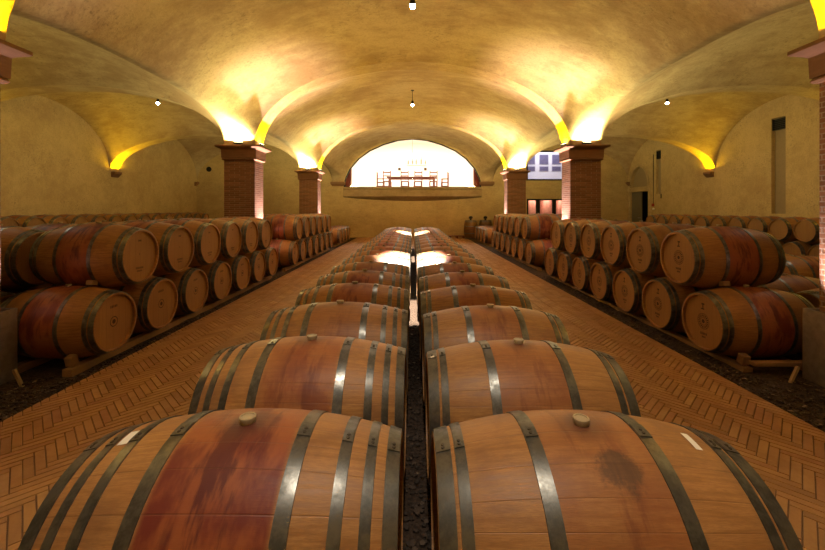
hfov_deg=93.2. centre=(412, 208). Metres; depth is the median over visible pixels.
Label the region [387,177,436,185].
dining table
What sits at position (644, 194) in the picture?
wall
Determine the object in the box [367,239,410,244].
wine barrel
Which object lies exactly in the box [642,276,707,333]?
wine barrel
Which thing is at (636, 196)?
door
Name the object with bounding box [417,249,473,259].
wine barrel
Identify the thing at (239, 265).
wine barrel
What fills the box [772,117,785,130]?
air vent
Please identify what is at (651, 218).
wine barrel
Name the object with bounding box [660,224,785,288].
wine barrel
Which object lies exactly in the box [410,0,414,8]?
ceiling spotlight
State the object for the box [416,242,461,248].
wine barrel
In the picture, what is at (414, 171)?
dining chair
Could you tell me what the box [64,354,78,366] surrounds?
chock
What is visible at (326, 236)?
wine barrel
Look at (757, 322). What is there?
wine barrel
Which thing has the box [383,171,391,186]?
dining chair
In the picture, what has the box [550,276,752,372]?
bearer
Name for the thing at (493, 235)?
wine barrel
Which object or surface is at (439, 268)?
wine barrel
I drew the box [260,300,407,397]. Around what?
wine barrel
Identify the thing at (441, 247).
wine barrel
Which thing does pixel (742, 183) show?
wall
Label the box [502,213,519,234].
wine barrel
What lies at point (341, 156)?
ceiling
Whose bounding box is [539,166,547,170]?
framed print
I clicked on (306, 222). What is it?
wine barrel
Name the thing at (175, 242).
wine barrel
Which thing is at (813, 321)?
concrete block
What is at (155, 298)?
wine barrel
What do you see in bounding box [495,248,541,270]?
bearer
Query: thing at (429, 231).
wine barrel
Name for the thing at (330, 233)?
wine barrel
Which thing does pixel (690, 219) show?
wine barrel
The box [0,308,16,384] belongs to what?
plinth
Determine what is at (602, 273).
wine barrel
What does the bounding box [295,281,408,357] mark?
wine barrel
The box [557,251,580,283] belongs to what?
wine barrel
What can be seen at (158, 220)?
wine barrel
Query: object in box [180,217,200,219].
wine barrel
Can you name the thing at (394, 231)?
wine barrel
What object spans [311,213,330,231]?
wine barrel
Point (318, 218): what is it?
wine barrel
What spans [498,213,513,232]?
wine barrel
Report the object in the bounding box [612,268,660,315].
wine barrel
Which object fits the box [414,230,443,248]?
wine barrel
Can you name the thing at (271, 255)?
wine barrel
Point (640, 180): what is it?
wall
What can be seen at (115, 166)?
ceiling
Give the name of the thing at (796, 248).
wine barrel
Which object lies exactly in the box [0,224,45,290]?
wine barrel
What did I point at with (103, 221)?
wine barrel
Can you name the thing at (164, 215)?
wine barrel
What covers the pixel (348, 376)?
wine barrel
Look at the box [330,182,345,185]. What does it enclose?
corbel
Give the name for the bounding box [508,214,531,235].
wine barrel
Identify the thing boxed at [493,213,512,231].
wine barrel
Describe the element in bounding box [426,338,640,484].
wine barrel
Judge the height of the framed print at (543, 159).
0.589 m
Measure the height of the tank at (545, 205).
2.250 m
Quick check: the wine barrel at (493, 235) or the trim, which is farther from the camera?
the trim
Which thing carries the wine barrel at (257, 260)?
on the bearer at (86, 364)
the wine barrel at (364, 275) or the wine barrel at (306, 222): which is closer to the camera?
the wine barrel at (364, 275)
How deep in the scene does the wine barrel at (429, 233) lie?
10.49 m
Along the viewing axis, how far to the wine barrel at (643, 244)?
4.97 m
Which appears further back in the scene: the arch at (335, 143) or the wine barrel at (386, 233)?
the arch at (335, 143)
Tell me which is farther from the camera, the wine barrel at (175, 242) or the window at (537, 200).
the window at (537, 200)
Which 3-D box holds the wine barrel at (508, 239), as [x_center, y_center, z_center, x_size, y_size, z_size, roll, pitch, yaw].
[3.425,1.105,12.140,0.950,0.740,0.721,0,-2,0]
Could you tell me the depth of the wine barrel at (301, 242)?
10.52 m
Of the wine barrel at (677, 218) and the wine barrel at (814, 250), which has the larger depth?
the wine barrel at (677, 218)
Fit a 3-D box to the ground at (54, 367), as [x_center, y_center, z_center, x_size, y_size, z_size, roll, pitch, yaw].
[-7.200,1.521,9.200,8.600,0.018,23.200,0,0,0]
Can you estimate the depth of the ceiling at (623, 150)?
20.09 m
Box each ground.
[0,237,356,421]
[403,248,430,549]
[469,239,824,431]
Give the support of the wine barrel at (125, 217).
on the wine barrel
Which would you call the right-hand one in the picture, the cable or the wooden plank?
the wooden plank
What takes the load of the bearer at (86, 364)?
on the ground at (54, 367)
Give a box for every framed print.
[528,156,534,164]
[528,166,534,170]
[539,155,547,164]
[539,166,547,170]
[552,155,560,164]
[552,166,560,170]
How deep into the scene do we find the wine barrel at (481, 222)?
19.64 m
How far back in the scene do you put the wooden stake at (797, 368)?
3.40 m
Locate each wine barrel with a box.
[0,216,20,226]
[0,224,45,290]
[0,284,136,358]
[0,291,14,304]
[4,214,45,226]
[4,283,59,293]
[18,408,402,549]
[25,222,76,230]
[29,222,158,287]
[33,214,68,223]
[56,214,88,223]
[78,213,107,221]
[82,220,121,223]
[95,213,123,221]
[108,276,177,333]
[113,213,137,220]
[120,220,193,275]
[122,219,155,222]
[128,213,150,219]
[140,213,162,219]
[152,218,175,221]
[154,212,173,218]
[157,267,208,315]
[159,218,220,266]
[166,212,183,218]
[178,212,192,217]
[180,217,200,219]
[185,212,201,218]
[188,334,406,477]
[192,212,209,218]
[192,217,241,259]
[192,260,231,302]
[214,217,258,254]
[218,255,250,291]
[233,216,271,250]
[242,251,265,283]
[256,247,277,276]
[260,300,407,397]
[263,214,302,240]
[269,238,298,266]
[290,214,309,238]
[292,214,315,236]
[294,239,306,261]
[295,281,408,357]
[302,237,312,257]
[304,213,321,234]
[309,235,318,254]
[310,213,326,233]
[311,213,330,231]
[316,269,408,289]
[317,234,323,252]
[321,232,328,249]
[326,231,332,247]
[330,228,341,244]
[330,260,408,275]
[331,226,344,241]
[331,226,347,240]
[335,225,349,238]
[342,254,409,299]
[350,249,409,258]
[357,245,410,273]
[362,241,410,274]
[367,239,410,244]
[370,236,410,241]
[373,234,410,239]
[376,233,410,236]
[379,231,411,248]
[380,230,410,233]
[382,229,411,236]
[414,228,440,233]
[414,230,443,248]
[415,229,441,231]
[415,231,445,234]
[415,233,448,237]
[415,234,450,239]
[415,236,453,264]
[416,239,457,244]
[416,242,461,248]
[416,245,467,281]
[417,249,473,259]
[417,254,482,269]
[417,261,493,314]
[419,270,509,333]
[419,283,531,361]
[422,303,570,405]
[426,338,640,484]
[431,409,802,549]
[463,220,476,238]
[474,225,489,238]
[477,226,490,240]
[479,220,491,225]
[480,226,493,241]
[483,228,493,243]
[491,231,497,247]
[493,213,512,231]
[495,232,503,249]
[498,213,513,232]
[500,234,506,251]
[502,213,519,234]
[505,235,515,254]
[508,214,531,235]
[511,237,522,257]
[514,214,533,237]
[517,239,530,261]
[521,214,561,239]
[525,238,552,265]
[544,248,564,276]
[550,217,587,250]
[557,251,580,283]
[564,218,608,255]
[571,256,600,291]
[580,219,630,260]
[590,261,625,302]
[600,220,660,267]
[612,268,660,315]
[626,222,700,276]
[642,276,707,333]
[646,214,666,221]
[656,214,677,223]
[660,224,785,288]
[668,214,689,223]
[680,214,706,224]
[681,285,814,357]
[694,215,720,225]
[710,215,739,225]
[727,215,758,227]
[746,216,783,232]
[755,273,818,292]
[768,216,807,241]
[782,240,816,255]
[783,254,818,277]
[793,217,818,243]
[796,288,818,307]
[807,244,818,256]
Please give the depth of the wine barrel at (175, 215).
16.84 m
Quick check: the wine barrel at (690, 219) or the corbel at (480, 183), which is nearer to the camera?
the wine barrel at (690, 219)
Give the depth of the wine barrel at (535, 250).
9.71 m
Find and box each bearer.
[17,358,52,373]
[62,276,271,376]
[282,248,329,270]
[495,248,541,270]
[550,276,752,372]
[771,356,801,369]
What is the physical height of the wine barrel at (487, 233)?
0.719 m
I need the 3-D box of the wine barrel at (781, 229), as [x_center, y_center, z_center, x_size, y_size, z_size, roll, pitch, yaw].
[10.475,0.550,10.680,0.950,0.738,0.719,0,-2,0]
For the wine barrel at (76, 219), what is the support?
on the wine barrel
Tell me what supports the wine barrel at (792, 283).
on the ground at (769, 375)
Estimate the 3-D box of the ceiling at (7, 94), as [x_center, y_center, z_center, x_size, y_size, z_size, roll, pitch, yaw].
[-7.900,-2.140,9.150,7.200,1.380,0.500,0,0,0]
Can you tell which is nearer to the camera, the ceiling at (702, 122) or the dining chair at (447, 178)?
the ceiling at (702, 122)
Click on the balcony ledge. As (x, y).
(372, 193)
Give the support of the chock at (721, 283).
on the wine barrel at (757, 322)
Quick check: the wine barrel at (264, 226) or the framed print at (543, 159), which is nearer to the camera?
the wine barrel at (264, 226)
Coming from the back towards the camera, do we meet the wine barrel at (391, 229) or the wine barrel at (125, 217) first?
the wine barrel at (125, 217)
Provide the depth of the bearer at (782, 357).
3.88 m
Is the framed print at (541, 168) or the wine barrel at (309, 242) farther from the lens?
the framed print at (541, 168)
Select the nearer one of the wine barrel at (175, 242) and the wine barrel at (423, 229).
the wine barrel at (175, 242)
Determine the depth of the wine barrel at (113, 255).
3.97 m
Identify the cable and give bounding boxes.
[653,154,661,203]
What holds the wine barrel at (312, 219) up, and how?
on the wine barrel at (309, 242)
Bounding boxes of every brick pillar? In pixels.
[0,39,32,83]
[214,144,270,218]
[294,170,324,213]
[500,170,530,213]
[554,144,610,219]
[787,37,824,312]
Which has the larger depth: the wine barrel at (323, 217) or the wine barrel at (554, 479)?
the wine barrel at (323, 217)
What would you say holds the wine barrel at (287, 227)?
on the wine barrel at (287, 250)
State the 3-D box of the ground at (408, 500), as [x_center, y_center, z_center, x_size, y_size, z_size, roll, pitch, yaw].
[0.000,1.499,7.050,1.440,0.022,15.300,0,0,0]
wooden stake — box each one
[12,369,24,386]
[788,366,799,382]
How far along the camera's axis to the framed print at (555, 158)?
22.96 m
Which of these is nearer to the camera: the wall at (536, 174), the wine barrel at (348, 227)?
the wine barrel at (348, 227)
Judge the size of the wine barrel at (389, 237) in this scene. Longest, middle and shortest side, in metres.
0.950 x 0.739 x 0.720 m
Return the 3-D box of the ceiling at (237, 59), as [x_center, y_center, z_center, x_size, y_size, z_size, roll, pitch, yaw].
[0.000,-2.567,6.175,8.600,2.233,5.450,0,0,0]
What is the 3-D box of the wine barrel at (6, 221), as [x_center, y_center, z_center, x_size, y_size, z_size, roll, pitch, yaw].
[-10.575,0.500,9.770,0.950,0.729,0.710,0,1,0]
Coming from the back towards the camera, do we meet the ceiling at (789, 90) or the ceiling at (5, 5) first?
the ceiling at (789, 90)
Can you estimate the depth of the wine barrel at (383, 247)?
6.89 m
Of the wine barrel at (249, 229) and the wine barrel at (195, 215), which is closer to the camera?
the wine barrel at (249, 229)
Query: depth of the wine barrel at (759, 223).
11.27 m
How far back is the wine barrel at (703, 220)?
13.46 m
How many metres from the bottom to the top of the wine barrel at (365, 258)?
0.729 m
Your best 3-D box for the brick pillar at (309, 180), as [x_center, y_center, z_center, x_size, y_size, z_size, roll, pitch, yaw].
[-3.950,0.050,15.050,0.990,3.000,0.790,0,0,0]
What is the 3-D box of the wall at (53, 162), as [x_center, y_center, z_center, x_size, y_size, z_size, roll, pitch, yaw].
[-11.650,-1.425,9.150,0.300,6.150,23.700,0,0,0]
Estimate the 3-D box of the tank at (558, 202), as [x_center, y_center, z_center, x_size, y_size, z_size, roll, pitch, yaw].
[8.420,0.475,22.100,0.700,2.250,0.700,0,0,0]
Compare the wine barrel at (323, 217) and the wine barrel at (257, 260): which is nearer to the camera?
the wine barrel at (257, 260)
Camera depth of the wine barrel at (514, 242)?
11.33 m
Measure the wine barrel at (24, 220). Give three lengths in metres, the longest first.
0.950 x 0.738 x 0.720 m
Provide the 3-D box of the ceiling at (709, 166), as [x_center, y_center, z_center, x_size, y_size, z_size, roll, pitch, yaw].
[7.900,-2.140,15.050,7.200,1.380,0.500,0,0,0]
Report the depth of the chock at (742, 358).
3.68 m
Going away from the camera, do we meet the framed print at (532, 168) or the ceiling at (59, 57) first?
the ceiling at (59, 57)
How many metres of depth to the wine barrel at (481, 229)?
16.73 m
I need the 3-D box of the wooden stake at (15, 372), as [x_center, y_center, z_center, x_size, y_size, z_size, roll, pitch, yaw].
[-3.376,1.453,3.341,0.081,0.171,0.030,0,0,-29]
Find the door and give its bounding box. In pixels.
[632,192,641,221]
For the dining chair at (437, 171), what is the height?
1.080 m
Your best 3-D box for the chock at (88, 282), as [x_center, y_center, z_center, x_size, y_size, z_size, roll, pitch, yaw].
[-3.250,0.748,3.953,0.070,0.062,0.078,0,0,0]
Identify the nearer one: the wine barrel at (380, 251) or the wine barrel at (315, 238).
the wine barrel at (380, 251)
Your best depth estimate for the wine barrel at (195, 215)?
18.32 m
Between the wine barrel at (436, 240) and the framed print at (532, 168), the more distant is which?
the framed print at (532, 168)
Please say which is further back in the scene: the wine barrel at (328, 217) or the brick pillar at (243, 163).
the wine barrel at (328, 217)
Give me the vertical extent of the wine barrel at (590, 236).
0.719 m
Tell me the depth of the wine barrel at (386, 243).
7.59 m
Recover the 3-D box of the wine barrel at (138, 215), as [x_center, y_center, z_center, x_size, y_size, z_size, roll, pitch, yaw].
[-10.575,0.500,14.810,0.950,0.720,0.701,0,0,0]
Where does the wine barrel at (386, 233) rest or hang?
on the bearer
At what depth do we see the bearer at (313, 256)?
10.84 m
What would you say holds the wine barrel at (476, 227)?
on the bearer
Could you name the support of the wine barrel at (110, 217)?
on the wine barrel
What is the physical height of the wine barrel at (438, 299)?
0.732 m
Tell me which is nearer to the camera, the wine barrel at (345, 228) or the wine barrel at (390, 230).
the wine barrel at (390, 230)
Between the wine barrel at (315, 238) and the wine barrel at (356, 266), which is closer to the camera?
the wine barrel at (356, 266)
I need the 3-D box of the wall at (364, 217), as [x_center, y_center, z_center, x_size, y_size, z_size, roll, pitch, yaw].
[0.000,-1.425,20.910,23.600,6.150,0.220,0,0,0]
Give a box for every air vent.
[656,151,660,158]
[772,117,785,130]
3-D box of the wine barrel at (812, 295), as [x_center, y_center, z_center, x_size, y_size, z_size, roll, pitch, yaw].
[4.495,1.135,3.980,0.950,0.720,0.701,0,0,0]
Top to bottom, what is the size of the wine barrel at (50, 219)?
0.719 m
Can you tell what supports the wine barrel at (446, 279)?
on the bearer
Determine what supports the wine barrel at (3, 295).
on the bearer
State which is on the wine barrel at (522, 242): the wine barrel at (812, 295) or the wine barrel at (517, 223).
the wine barrel at (517, 223)
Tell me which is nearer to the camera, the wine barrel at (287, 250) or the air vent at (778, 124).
the wine barrel at (287, 250)
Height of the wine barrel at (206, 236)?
0.719 m
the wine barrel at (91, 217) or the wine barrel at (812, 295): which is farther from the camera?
the wine barrel at (91, 217)
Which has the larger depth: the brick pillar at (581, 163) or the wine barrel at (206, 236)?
the brick pillar at (581, 163)
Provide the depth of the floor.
3.05 m
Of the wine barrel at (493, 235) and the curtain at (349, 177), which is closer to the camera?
the wine barrel at (493, 235)
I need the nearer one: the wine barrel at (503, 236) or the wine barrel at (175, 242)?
the wine barrel at (175, 242)
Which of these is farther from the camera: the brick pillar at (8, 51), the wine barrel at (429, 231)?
the wine barrel at (429, 231)
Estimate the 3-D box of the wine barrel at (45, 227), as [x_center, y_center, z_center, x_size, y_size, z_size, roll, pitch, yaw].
[-4.495,0.523,4.965,0.950,0.736,0.717,0,-1,0]
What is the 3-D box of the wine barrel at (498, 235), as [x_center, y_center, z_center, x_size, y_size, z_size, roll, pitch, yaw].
[3.425,1.105,13.600,0.950,0.720,0.701,0,0,0]
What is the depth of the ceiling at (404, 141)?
26.39 m
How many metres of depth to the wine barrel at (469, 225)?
19.46 m
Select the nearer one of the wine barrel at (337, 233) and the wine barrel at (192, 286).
the wine barrel at (192, 286)
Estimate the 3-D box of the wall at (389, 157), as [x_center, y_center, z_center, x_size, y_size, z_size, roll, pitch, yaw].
[0.000,-3.025,24.010,10.200,3.750,5.980,0,0,0]
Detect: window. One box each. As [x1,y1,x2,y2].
[344,139,480,186]
[526,151,561,180]
[527,199,561,213]
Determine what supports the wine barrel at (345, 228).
on the bearer
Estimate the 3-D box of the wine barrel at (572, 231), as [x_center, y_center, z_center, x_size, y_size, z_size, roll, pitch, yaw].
[3.415,0.531,7.301,0.950,0.727,0.708,0,1,0]
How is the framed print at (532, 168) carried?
attached to the wall at (536, 174)
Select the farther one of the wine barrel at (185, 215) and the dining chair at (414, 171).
the dining chair at (414, 171)
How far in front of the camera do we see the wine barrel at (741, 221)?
12.00 m
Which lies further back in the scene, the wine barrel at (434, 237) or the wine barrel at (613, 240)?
the wine barrel at (434, 237)
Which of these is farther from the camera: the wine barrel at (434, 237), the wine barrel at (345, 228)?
the wine barrel at (345, 228)
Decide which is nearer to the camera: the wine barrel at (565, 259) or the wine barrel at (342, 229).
the wine barrel at (565, 259)
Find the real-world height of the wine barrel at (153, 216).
0.718 m
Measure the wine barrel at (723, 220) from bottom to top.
0.735 m
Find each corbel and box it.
[111,171,121,177]
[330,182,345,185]
[479,182,494,185]
[703,171,713,177]
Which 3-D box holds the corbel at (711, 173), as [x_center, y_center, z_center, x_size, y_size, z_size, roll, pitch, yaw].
[11.420,-1.325,15.050,0.160,0.210,0.360,0,0,0]
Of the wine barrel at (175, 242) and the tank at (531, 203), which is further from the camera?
the tank at (531, 203)
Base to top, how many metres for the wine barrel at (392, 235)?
0.728 m
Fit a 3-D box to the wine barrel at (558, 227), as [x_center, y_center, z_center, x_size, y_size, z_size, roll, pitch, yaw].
[3.415,0.530,8.039,0.950,0.737,0.718,0,1,0]
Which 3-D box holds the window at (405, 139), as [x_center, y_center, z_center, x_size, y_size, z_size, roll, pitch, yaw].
[0.000,-2.480,20.835,7.320,2.620,0.070,0,0,0]
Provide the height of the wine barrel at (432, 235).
0.723 m
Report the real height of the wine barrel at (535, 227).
0.721 m
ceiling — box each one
[0,0,824,40]
[0,14,223,140]
[0,85,223,136]
[10,0,813,143]
[38,92,298,169]
[109,134,274,171]
[176,137,331,177]
[253,70,571,169]
[255,62,569,144]
[317,123,507,181]
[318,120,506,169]
[390,140,434,143]
[493,137,648,177]
[526,92,786,169]
[550,134,715,171]
[601,2,818,140]
[636,85,818,107]
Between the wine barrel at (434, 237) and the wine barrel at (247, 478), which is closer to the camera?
the wine barrel at (247, 478)
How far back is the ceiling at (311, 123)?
12.73 m
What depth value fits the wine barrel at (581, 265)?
6.81 m
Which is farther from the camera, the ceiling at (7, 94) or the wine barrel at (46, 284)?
the ceiling at (7, 94)
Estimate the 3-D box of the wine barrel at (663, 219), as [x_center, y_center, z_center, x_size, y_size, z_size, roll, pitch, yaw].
[10.475,0.550,15.720,0.950,0.719,0.700,0,0,0]
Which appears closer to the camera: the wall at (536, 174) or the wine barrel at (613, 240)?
the wine barrel at (613, 240)
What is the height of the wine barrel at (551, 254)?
0.733 m
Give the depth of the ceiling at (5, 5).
3.42 m
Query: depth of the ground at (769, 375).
3.72 m
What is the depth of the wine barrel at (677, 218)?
14.87 m
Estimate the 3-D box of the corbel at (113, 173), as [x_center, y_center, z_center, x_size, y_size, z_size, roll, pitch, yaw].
[-11.420,-1.325,15.050,0.160,0.210,0.360,0,0,0]
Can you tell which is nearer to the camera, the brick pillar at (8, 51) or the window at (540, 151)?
the brick pillar at (8, 51)
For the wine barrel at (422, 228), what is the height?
0.726 m
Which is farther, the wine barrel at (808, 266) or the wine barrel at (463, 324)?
the wine barrel at (808, 266)
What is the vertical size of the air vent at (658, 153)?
0.370 m
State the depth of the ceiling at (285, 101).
9.14 m
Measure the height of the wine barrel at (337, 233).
0.720 m
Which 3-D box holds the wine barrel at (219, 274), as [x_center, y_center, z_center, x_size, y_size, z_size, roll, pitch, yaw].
[-3.410,1.105,6.060,0.950,0.737,0.718,0,1,0]
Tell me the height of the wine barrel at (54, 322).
0.724 m
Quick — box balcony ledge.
[343,187,481,200]
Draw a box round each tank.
[528,200,535,213]
[540,200,551,213]
[556,200,561,213]
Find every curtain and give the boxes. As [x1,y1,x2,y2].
[345,169,351,186]
[473,169,479,186]
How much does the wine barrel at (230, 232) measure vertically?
0.723 m
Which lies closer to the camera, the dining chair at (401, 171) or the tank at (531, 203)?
the tank at (531, 203)
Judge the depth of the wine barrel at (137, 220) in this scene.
6.37 m
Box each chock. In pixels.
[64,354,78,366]
[85,280,97,284]
[719,281,730,285]
[736,353,750,364]
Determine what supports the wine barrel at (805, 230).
on the wine barrel at (814, 250)
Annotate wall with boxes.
[0,95,196,215]
[197,141,627,237]
[352,144,472,186]
[528,152,561,178]
[628,95,818,221]
[633,117,785,213]
[642,191,647,221]
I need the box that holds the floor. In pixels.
[0,237,824,549]
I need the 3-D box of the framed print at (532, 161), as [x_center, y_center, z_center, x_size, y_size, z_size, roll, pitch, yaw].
[6.985,-2.915,22.983,0.483,0.589,0.034,0,0,0]
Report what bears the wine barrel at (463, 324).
on the bearer
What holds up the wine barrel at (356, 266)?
on the bearer
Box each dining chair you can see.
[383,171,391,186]
[401,171,408,186]
[414,171,421,186]
[429,171,437,186]
[441,172,448,186]
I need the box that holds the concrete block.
[802,308,824,386]
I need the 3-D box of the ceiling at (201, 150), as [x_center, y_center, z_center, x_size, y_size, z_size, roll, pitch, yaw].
[-7.900,-2.616,18.050,7.200,2.333,5.500,0,0,0]
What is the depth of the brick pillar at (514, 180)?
14.80 m
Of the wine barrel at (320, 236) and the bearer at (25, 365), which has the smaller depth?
the bearer at (25, 365)
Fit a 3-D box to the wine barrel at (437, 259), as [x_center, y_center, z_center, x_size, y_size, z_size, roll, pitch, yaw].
[0.518,1.005,5.542,0.910,0.725,0.706,0,0,0]
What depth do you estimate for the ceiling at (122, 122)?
13.99 m
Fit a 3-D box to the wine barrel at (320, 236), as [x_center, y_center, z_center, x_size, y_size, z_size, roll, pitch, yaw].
[-3.425,1.105,12.780,0.950,0.738,0.719,0,-2,0]
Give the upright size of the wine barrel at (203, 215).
0.718 m
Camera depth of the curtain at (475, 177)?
21.15 m
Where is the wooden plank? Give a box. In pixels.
[749,360,801,366]
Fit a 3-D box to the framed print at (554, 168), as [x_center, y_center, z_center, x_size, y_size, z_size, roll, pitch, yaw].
[8.481,-2.368,22.983,0.530,0.294,0.034,0,0,0]
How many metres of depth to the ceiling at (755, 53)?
8.22 m
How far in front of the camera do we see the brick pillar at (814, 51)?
3.42 m
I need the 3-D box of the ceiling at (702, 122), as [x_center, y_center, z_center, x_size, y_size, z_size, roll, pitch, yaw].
[7.900,-2.630,12.100,7.200,2.360,5.400,0,0,0]
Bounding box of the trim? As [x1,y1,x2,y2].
[627,164,650,220]
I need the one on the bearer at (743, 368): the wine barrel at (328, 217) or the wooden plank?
the wooden plank
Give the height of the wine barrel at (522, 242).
0.720 m
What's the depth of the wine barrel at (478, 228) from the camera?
17.48 m

